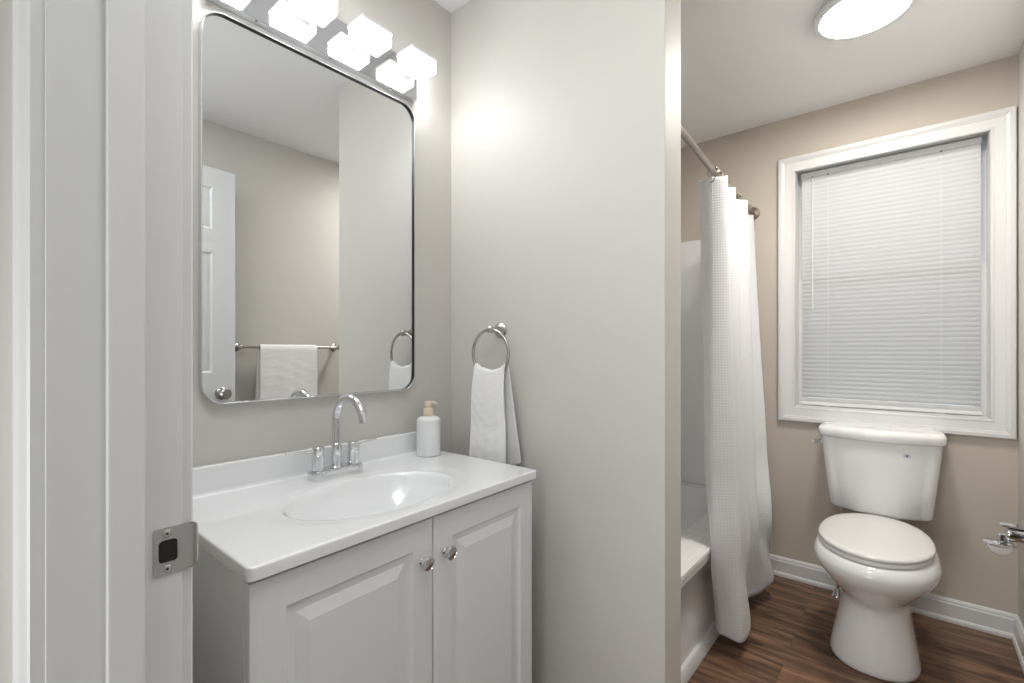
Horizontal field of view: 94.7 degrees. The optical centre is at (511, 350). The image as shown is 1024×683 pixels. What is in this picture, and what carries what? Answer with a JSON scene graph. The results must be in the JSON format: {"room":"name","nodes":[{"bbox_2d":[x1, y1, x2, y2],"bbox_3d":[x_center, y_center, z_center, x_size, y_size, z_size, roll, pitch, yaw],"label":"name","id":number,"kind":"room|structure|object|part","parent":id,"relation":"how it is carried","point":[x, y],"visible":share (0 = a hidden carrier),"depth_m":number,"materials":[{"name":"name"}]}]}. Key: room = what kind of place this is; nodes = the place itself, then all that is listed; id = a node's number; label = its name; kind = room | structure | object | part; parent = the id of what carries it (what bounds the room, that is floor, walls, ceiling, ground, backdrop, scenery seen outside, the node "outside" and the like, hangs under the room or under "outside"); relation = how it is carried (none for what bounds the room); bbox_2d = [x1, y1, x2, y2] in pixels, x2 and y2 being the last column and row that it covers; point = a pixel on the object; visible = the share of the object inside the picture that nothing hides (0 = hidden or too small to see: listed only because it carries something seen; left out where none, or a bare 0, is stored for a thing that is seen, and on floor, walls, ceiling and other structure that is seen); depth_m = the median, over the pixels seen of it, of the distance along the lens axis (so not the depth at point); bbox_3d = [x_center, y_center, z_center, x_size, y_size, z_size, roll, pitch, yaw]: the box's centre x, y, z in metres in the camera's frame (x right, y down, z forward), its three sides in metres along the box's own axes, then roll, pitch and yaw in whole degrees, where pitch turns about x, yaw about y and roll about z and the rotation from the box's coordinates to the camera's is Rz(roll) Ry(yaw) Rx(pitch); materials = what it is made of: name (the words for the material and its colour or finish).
{"room":"bathroom","nodes":[
{"label":"bathroom","id":0,"kind":"room"},
{"bbox_2d":[0,0,11,682],"bbox_3d":[-0.080,-0.018,0.216,2.800,2.440,0.111,0,0,40],"label":"wall","id":1,"kind":"structure","parent":0,"point":[5,5],"depth_m":0.78,"materials":[{"name":"beige paint"}]},
{"bbox_2d":[12,0,197,682],"bbox_3d":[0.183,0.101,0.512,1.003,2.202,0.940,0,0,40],"label":"door frame","id":2,"kind":"structure","parent":1,"relation":"in","point":[105,533],"depth_m":0.48,"materials":[{"name":"white paint"}]},
{"bbox_3d":[-0.151,0.101,0.191,0.904,2.202,0.018,0,0,40],"label":"casing","id":3,"kind":"part","parent":2,"relation":"part of","materials":[{"name":"white paint"}]},
{"bbox_3d":[-0.377,0.222,0.531,0.007,0.052,0.045,0,0,31],"label":"strike plate","id":4,"kind":"part","parent":2,"relation":"part of","materials":[{"name":"silver metal"}]},
{"bbox_3d":[-0.068,0.101,0.290,0.904,2.202,0.018,0,0,40],"label":"casing","id":5,"kind":"part","parent":2,"relation":"part of","materials":[{"name":"white paint"}]},
{"bbox_2d":[193,0,450,466],"bbox_3d":[-0.587,-0.018,1.375,0.100,2.440,1.011,0,0,40],"label":"wall","id":6,"kind":"structure","parent":0,"point":[234,431],"depth_m":1.57,"materials":[{"name":"beige paint"}]},
{"bbox_2d":[193,431,416,498],"bbox_3d":[-0.526,0.306,1.345,0.031,0.070,0.784,0,0,40],"label":"backsplash","id":7,"kind":"structure","parent":6,"relation":"attached to","point":[229,476],"depth_m":1.23,"materials":[{"name":"white stone"}]},
{"bbox_2d":[198,11,414,403],"bbox_3d":[-0.532,-0.343,1.345,0.022,0.941,0.623,0,0,40],"label":"wall mirror","id":8,"kind":"object","parent":6,"relation":"attached to","point":[306,167],"visible":1,"depth_m":1.28,"materials":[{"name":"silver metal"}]},
{"bbox_2d":[206,0,436,102],"bbox_3d":[-0.487,-0.893,1.321,0.124,0.123,0.619,0,0,40],"label":"vanity light","id":9,"kind":"object","parent":6,"relation":"attached to","point":[361,48],"visible":1,"depth_m":1.35,"materials":[{"name":"white glass"}]},
{"bbox_3d":[-0.559,-0.911,1.272,0.021,0.028,0.044,0,0,40],"label":"arm","id":10,"kind":"part","parent":9,"relation":"part of","materials":[{"name":"white glass"}]},
{"bbox_3d":[-0.523,-0.910,1.242,0.074,0.038,0.095,0,0,40],"label":"lamp shade","id":11,"kind":"part","parent":9,"relation":"part of","materials":[{"name":"white glass"}]},
{"bbox_3d":[-0.448,-0.911,1.404,0.021,0.028,0.044,0,0,40],"label":"arm","id":12,"kind":"part","parent":9,"relation":"part of","materials":[{"name":"white glass"}]},
{"bbox_3d":[-0.412,-0.910,1.374,0.074,0.038,0.095,0,0,40],"label":"lamp shade","id":13,"kind":"part","parent":9,"relation":"part of","materials":[{"name":"white glass"}]},
{"bbox_3d":[-0.338,-0.911,1.535,0.021,0.028,0.044,0,0,40],"label":"arm","id":14,"kind":"part","parent":9,"relation":"part of","materials":[{"name":"white glass"}]},
{"bbox_3d":[-0.302,-0.910,1.505,0.074,0.038,0.095,0,0,40],"label":"lamp shade","id":15,"kind":"part","parent":9,"relation":"part of","materials":[{"name":"white glass"}]},
{"bbox_2d":[451,0,680,682],"bbox_3d":[0.083,-0.018,1.546,0.906,2.440,0.112,0,0,40],"label":"wall","id":16,"kind":"structure","parent":0,"point":[566,114],"depth_m":1.37,"materials":[{"name":"beige paint"}]},
{"bbox_2d":[472,322,509,369],"bbox_3d":[-0.057,-0.003,1.549,0.165,0.186,0.062,0,0,40],"label":"towel ring","id":17,"kind":"object","parent":16,"relation":"attached to","point":[500,329],"visible":0.92,"depth_m":1.55,"materials":[{"name":"silver metal"}]},
{"bbox_2d":[469,363,520,464],"bbox_3d":[-0.061,0.234,1.537,0.189,0.390,0.055,0,0,40],"label":"hand towel","id":18,"kind":"object","parent":17,"relation":"hanging from","point":[493,432],"visible":0.88,"depth_m":1.51,"materials":[{"name":"white fabric"}]},
{"bbox_3d":[-0.057,-0.070,1.549,0.052,0.052,0.062,0,0,40],"label":"post","id":19,"kind":"part","parent":17,"relation":"part of","materials":[{"name":"silver metal"}]},
{"bbox_2d":[681,620,719,682],"bbox_3d":[0.858,1.179,1.993,0.026,0.046,1.535,0,0,40],"label":"trim","id":20,"kind":"structure","parent":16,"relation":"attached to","point":[701,649],"depth_m":1.82,"materials":[{"name":"white paint"}]},
{"bbox_2d":[434,0,1023,147],"bbox_3d":[0.362,-1.263,0.741,3.000,0.050,4.600,0,0,40],"label":"ceiling","id":21,"kind":"structure","parent":0,"point":[746,64],"depth_m":1.97,"materials":[{"name":"paint"}]},
{"bbox_2d":[813,0,916,40],"bbox_3d":[1.261,-1.223,1.692,0.306,0.030,0.306,0,0,40],"label":"recessed light","id":22,"kind":"object","parent":21,"relation":"in","point":[837,20],"visible":1,"depth_m":1.71,"materials":[{"name":"white glass"}]},
{"bbox_2d":[681,54,1017,614],"bbox_3d":[1.490,-0.018,2.590,1.950,2.440,0.150,0,0,40],"label":"wall","id":23,"kind":"structure","parent":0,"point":[977,490],"depth_m":2.30,"materials":[{"name":"beige paint"}]},
{"bbox_2d":[681,126,759,219],"bbox_3d":[0.855,-0.760,1.997,0.072,0.072,1.578,0,0,38],"label":"curtain rod","id":24,"kind":"object","parent":23,"relation":"attached to","point":[685,136],"visible":0.37,"depth_m":1.85,"materials":[{"name":"silver metal"}]},
{"bbox_2d":[707,166,718,182],"bbox_3d":[0.850,-0.746,1.996,0.050,0.072,0.016,0,0,40],"label":"curtain hook","id":25,"kind":"object","parent":24,"relation":"hanging from","point":[716,167],"visible":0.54,"depth_m":1.99,"materials":[{"name":"silver metal"}]},
{"bbox_2d":[700,175,773,642],"bbox_3d":[1.059,0.201,2.186,0.214,1.879,0.896,0,0,40],"label":"shower curtain","id":26,"kind":"object","parent":24,"relation":"hanging from","point":[737,480],"visible":1,"depth_m":1.98,"materials":[{"name":"white fabric"}]},
{"bbox_2d":[801,137,981,414],"bbox_3d":[1.819,-0.330,2.315,0.690,1.236,0.044,0,0,40],"label":"window blind","id":27,"kind":"object","parent":23,"relation":"attached to","point":[891,245],"visible":1,"depth_m":2.29,"materials":[{"name":"white plastic"}]},
{"bbox_3d":[1.823,0.278,2.319,0.690,0.017,0.024,0,0,40],"label":"rail","id":28,"kind":"part","parent":27,"relation":"part of","materials":[{"name":"white plastic"}]},
{"bbox_3d":[1.983,-0.317,2.182,0.022,1.210,0.024,0,0,40],"label":"ladder cord","id":29,"kind":"part","parent":27,"relation":"part of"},
{"bbox_2d":[769,553,1017,638],"bbox_3d":[1.728,1.151,2.278,0.984,0.101,0.022,0,0,40],"label":"baseboard","id":30,"kind":"structure","parent":23,"relation":"attached to","point":[973,616],"depth_m":2.11,"materials":[{"name":"white paint"}]},
{"bbox_2d":[778,105,1016,439],"bbox_3d":[1.810,-0.326,2.303,0.878,1.387,0.168,0,0,40],"label":"window","id":31,"kind":"structure","parent":23,"relation":"attached to","point":[997,129],"depth_m":2.11,"materials":[{"name":"white paint"}]},
{"bbox_3d":[1.856,-0.650,2.357,0.723,0.613,0.025,0,0,40],"label":"sash","id":32,"kind":"part","parent":31,"relation":"part of","materials":[{"name":"white paint"}]},
{"bbox_3d":[1.839,-0.046,2.337,0.723,0.673,0.025,0,0,40],"label":"sash","id":33,"kind":"part","parent":31,"relation":"part of","materials":[{"name":"white paint"}]},
{"bbox_2d":[688,575,1023,682],"bbox_3d":[0.362,1.227,0.741,3.000,0.050,4.600,0,0,40],"label":"floor","id":34,"kind":"structure","parent":0,"point":[788,640],"depth_m":1.89,"materials":[{"name":"brown wood"}]},
{"bbox_2d":[193,480,531,682],"bbox_3d":[-0.347,0.783,1.192,0.498,0.839,0.770,0,0,40],"label":"vanity cabinet","id":35,"kind":"object","parent":34,"relation":"on","point":[445,597],"visible":0.94,"depth_m":0.97,"materials":[{"name":"white wood"}]},
{"bbox_3d":[-0.303,0.737,0.907,0.019,0.730,0.389,0,0,38],"label":"door","id":36,"kind":"part","parent":35,"relation":"part of","materials":[{"name":"white wood"}]},
{"bbox_2d":[193,431,535,582],"bbox_3d":[-0.348,0.370,1.194,0.497,0.198,0.784,0,0,40],"label":"countertop","id":37,"kind":"structure","parent":35,"relation":"on","point":[261,517],"depth_m":1.14,"materials":[{"name":"white stone"}]},
{"bbox_2d":[285,394,376,480],"bbox_3d":[-0.476,0.226,1.291,0.205,0.227,0.198,0,0,-3],"label":"faucet","id":38,"kind":"object","parent":37,"relation":"on","point":[318,472],"visible":1,"depth_m":1.28,"materials":[{"name":"silver metal"}]},
{"bbox_3d":[-0.547,0.262,1.217,0.009,0.014,0.073,0,0,40],"label":"lever","id":39,"kind":"part","parent":38,"relation":"part of","materials":[{"name":"silver metal"}]},
{"bbox_3d":[-0.516,0.289,1.254,0.038,0.070,0.038,0,0,40],"label":"handle","id":40,"kind":"part","parent":38,"relation":"part of","materials":[{"name":"silver metal"}]},
{"bbox_3d":[-0.482,0.328,1.294,0.051,0.023,0.153,0,0,40],"label":"plate","id":41,"kind":"part","parent":38,"relation":"part of","materials":[{"name":"silver metal"}]},
{"bbox_3d":[-0.482,0.286,1.294,0.035,0.068,0.035,0,0,40],"label":"spout","id":42,"kind":"part","parent":38,"relation":"part of","materials":[{"name":"silver metal"}]},
{"bbox_3d":[-0.431,0.184,1.251,0.155,0.143,0.024,0,0,40],"label":"spout","id":43,"kind":"part","parent":38,"relation":"part of","materials":[{"name":"silver metal"}]},
{"bbox_3d":[-0.449,0.289,1.334,0.038,0.070,0.038,0,0,40],"label":"handle","id":44,"kind":"part","parent":38,"relation":"part of","materials":[{"name":"silver metal"}]},
{"bbox_3d":[-0.420,0.262,1.368,0.009,0.014,0.063,0,0,40],"label":"lever","id":45,"kind":"part","parent":38,"relation":"part of","materials":[{"name":"silver metal"}]},
{"bbox_2d":[417,401,439,456],"bbox_3d":[-0.273,0.251,1.544,0.076,0.177,0.076,0,0,40],"label":"soap dispenser","id":46,"kind":"object","parent":37,"relation":"on","point":[428,425],"visible":1,"depth_m":1.51,"materials":[{"name":"white plastic"}]},
{"bbox_3d":[-0.186,0.457,1.019,0.028,0.032,0.032,0,0,40],"label":"knob","id":47,"kind":"part","parent":35,"relation":"part of","materials":[{"name":"silver metal"}]},
{"bbox_3d":[-0.143,0.457,1.073,0.027,0.032,0.032,0,0,40],"label":"knob","id":48,"kind":"part","parent":35,"relation":"part of","materials":[{"name":"silver metal"}]},
{"bbox_3d":[-0.064,0.737,1.210,0.018,0.730,0.378,0,0,38],"label":"door","id":49,"kind":"part","parent":35,"relation":"part of","materials":[{"name":"white wood"}]},
{"bbox_2d":[681,481,714,665],"bbox_3d":[0.577,0.996,2.232,0.790,0.412,1.550,0,0,40],"label":"bathtub","id":50,"kind":"object","parent":34,"relation":"on","point":[697,598],"visible":0.07,"depth_m":1.93,"materials":[{"name":"white ceramic"}]},
{"bbox_2d":[681,529,710,580],"bbox_3d":[0.570,0.779,1.733,0.171,0.020,0.725,0,0,40],"label":"bathtub rim","id":51,"kind":"object","parent":50,"relation":"on","point":[695,545],"visible":0.19,"depth_m":1.84,"materials":[{"name":"white ceramic"}]},
{"bbox_2d":[812,421,946,682],"bbox_3d":[1.499,0.776,1.966,0.482,0.852,0.771,0,0,40],"label":"toilet","id":52,"kind":"object","parent":34,"relation":"on","point":[881,564],"visible":1,"depth_m":1.86,"materials":[{"name":"white ceramic"}]},
{"bbox_3d":[1.478,0.437,2.283,0.076,0.027,0.027,0,0,-17],"label":"flush lever","id":53,"kind":"part","parent":52,"relation":"part of","materials":[{"name":"silver metal"}]},
{"bbox_3d":[1.453,0.758,1.893,0.363,0.017,0.552,0,0,40],"label":"seat","id":54,"kind":"part","parent":52,"relation":"part of","materials":[{"name":"white plastic"}]},
{"bbox_3d":[1.453,0.737,1.893,0.367,0.022,0.556,0,0,40],"label":"lid","id":55,"kind":"part","parent":52,"relation":"part of","materials":[{"name":"white plastic"}]},
{"bbox_3d":[1.480,0.984,1.926,0.400,0.434,0.686,0,0,40],"label":"bowl","id":56,"kind":"part","parent":52,"relation":"part of","materials":[{"name":"white ceramic"}]},
{"bbox_3d":[1.683,0.377,2.167,0.460,0.054,0.226,0,0,40],"label":"tank lid","id":57,"kind":"part","parent":52,"relation":"part of","materials":[{"name":"white ceramic"}]},
{"bbox_3d":[1.687,0.575,2.172,0.438,0.340,0.204,0,0,40],"label":"tank","id":58,"kind":"part","parent":52,"relation":"part of","materials":[{"name":"white ceramic"}]},
{"bbox_2d":[1018,39,1023,627],"bbox_3d":[1.330,-0.018,0.963,0.100,2.440,2.847,0,0,40],"label":"wall","id":59,"kind":"structure","parent":0,"point":[1021,51],"depth_m":1.91,"materials":[{"name":"beige paint"}]},
{"bbox_2d":[983,522,1023,555],"bbox_3d":[1.533,0.573,1.415,0.172,0.106,0.076,0,0,40],"label":"toilet paper holder","id":60,"kind":"object","parent":59,"relation":"attached to","point":[1003,545],"visible":1,"depth_m":1.43,"materials":[{"name":"silver metal"}]},
{"bbox_3d":[1.550,0.556,1.401,0.116,0.043,0.043,0,0,40],"label":"arm","id":61,"kind":"part","parent":60,"relation":"part of","materials":[{"name":"silver metal"}]},
{"bbox_2d":[1011,617,1023,672],"bbox_3d":[1.496,1.151,1.254,0.022,0.101,1.844,0,0,40],"label":"baseboard","id":62,"kind":"structure","parent":59,"relation":"attached to","point":[1017,638],"depth_m":1.87,"materials":[{"name":"white paint"}]},
{"bbox_3d":[0.227,-0.018,2.526,0.100,2.440,1.574,0,0,40],"label":"wall","id":63,"kind":"structure","parent":0,"visible":0},
{"bbox_2d":[681,240,705,484],"bbox_3d":[0.553,0.065,2.251,0.751,1.450,1.572,0,0,40],"label":"tub surround","id":64,"kind":"object","parent":63,"relation":"attached to","point":[692,363],"visible":0.05,"depth_m":2.83,"materials":[{"name":"white plastic"}]}
]}

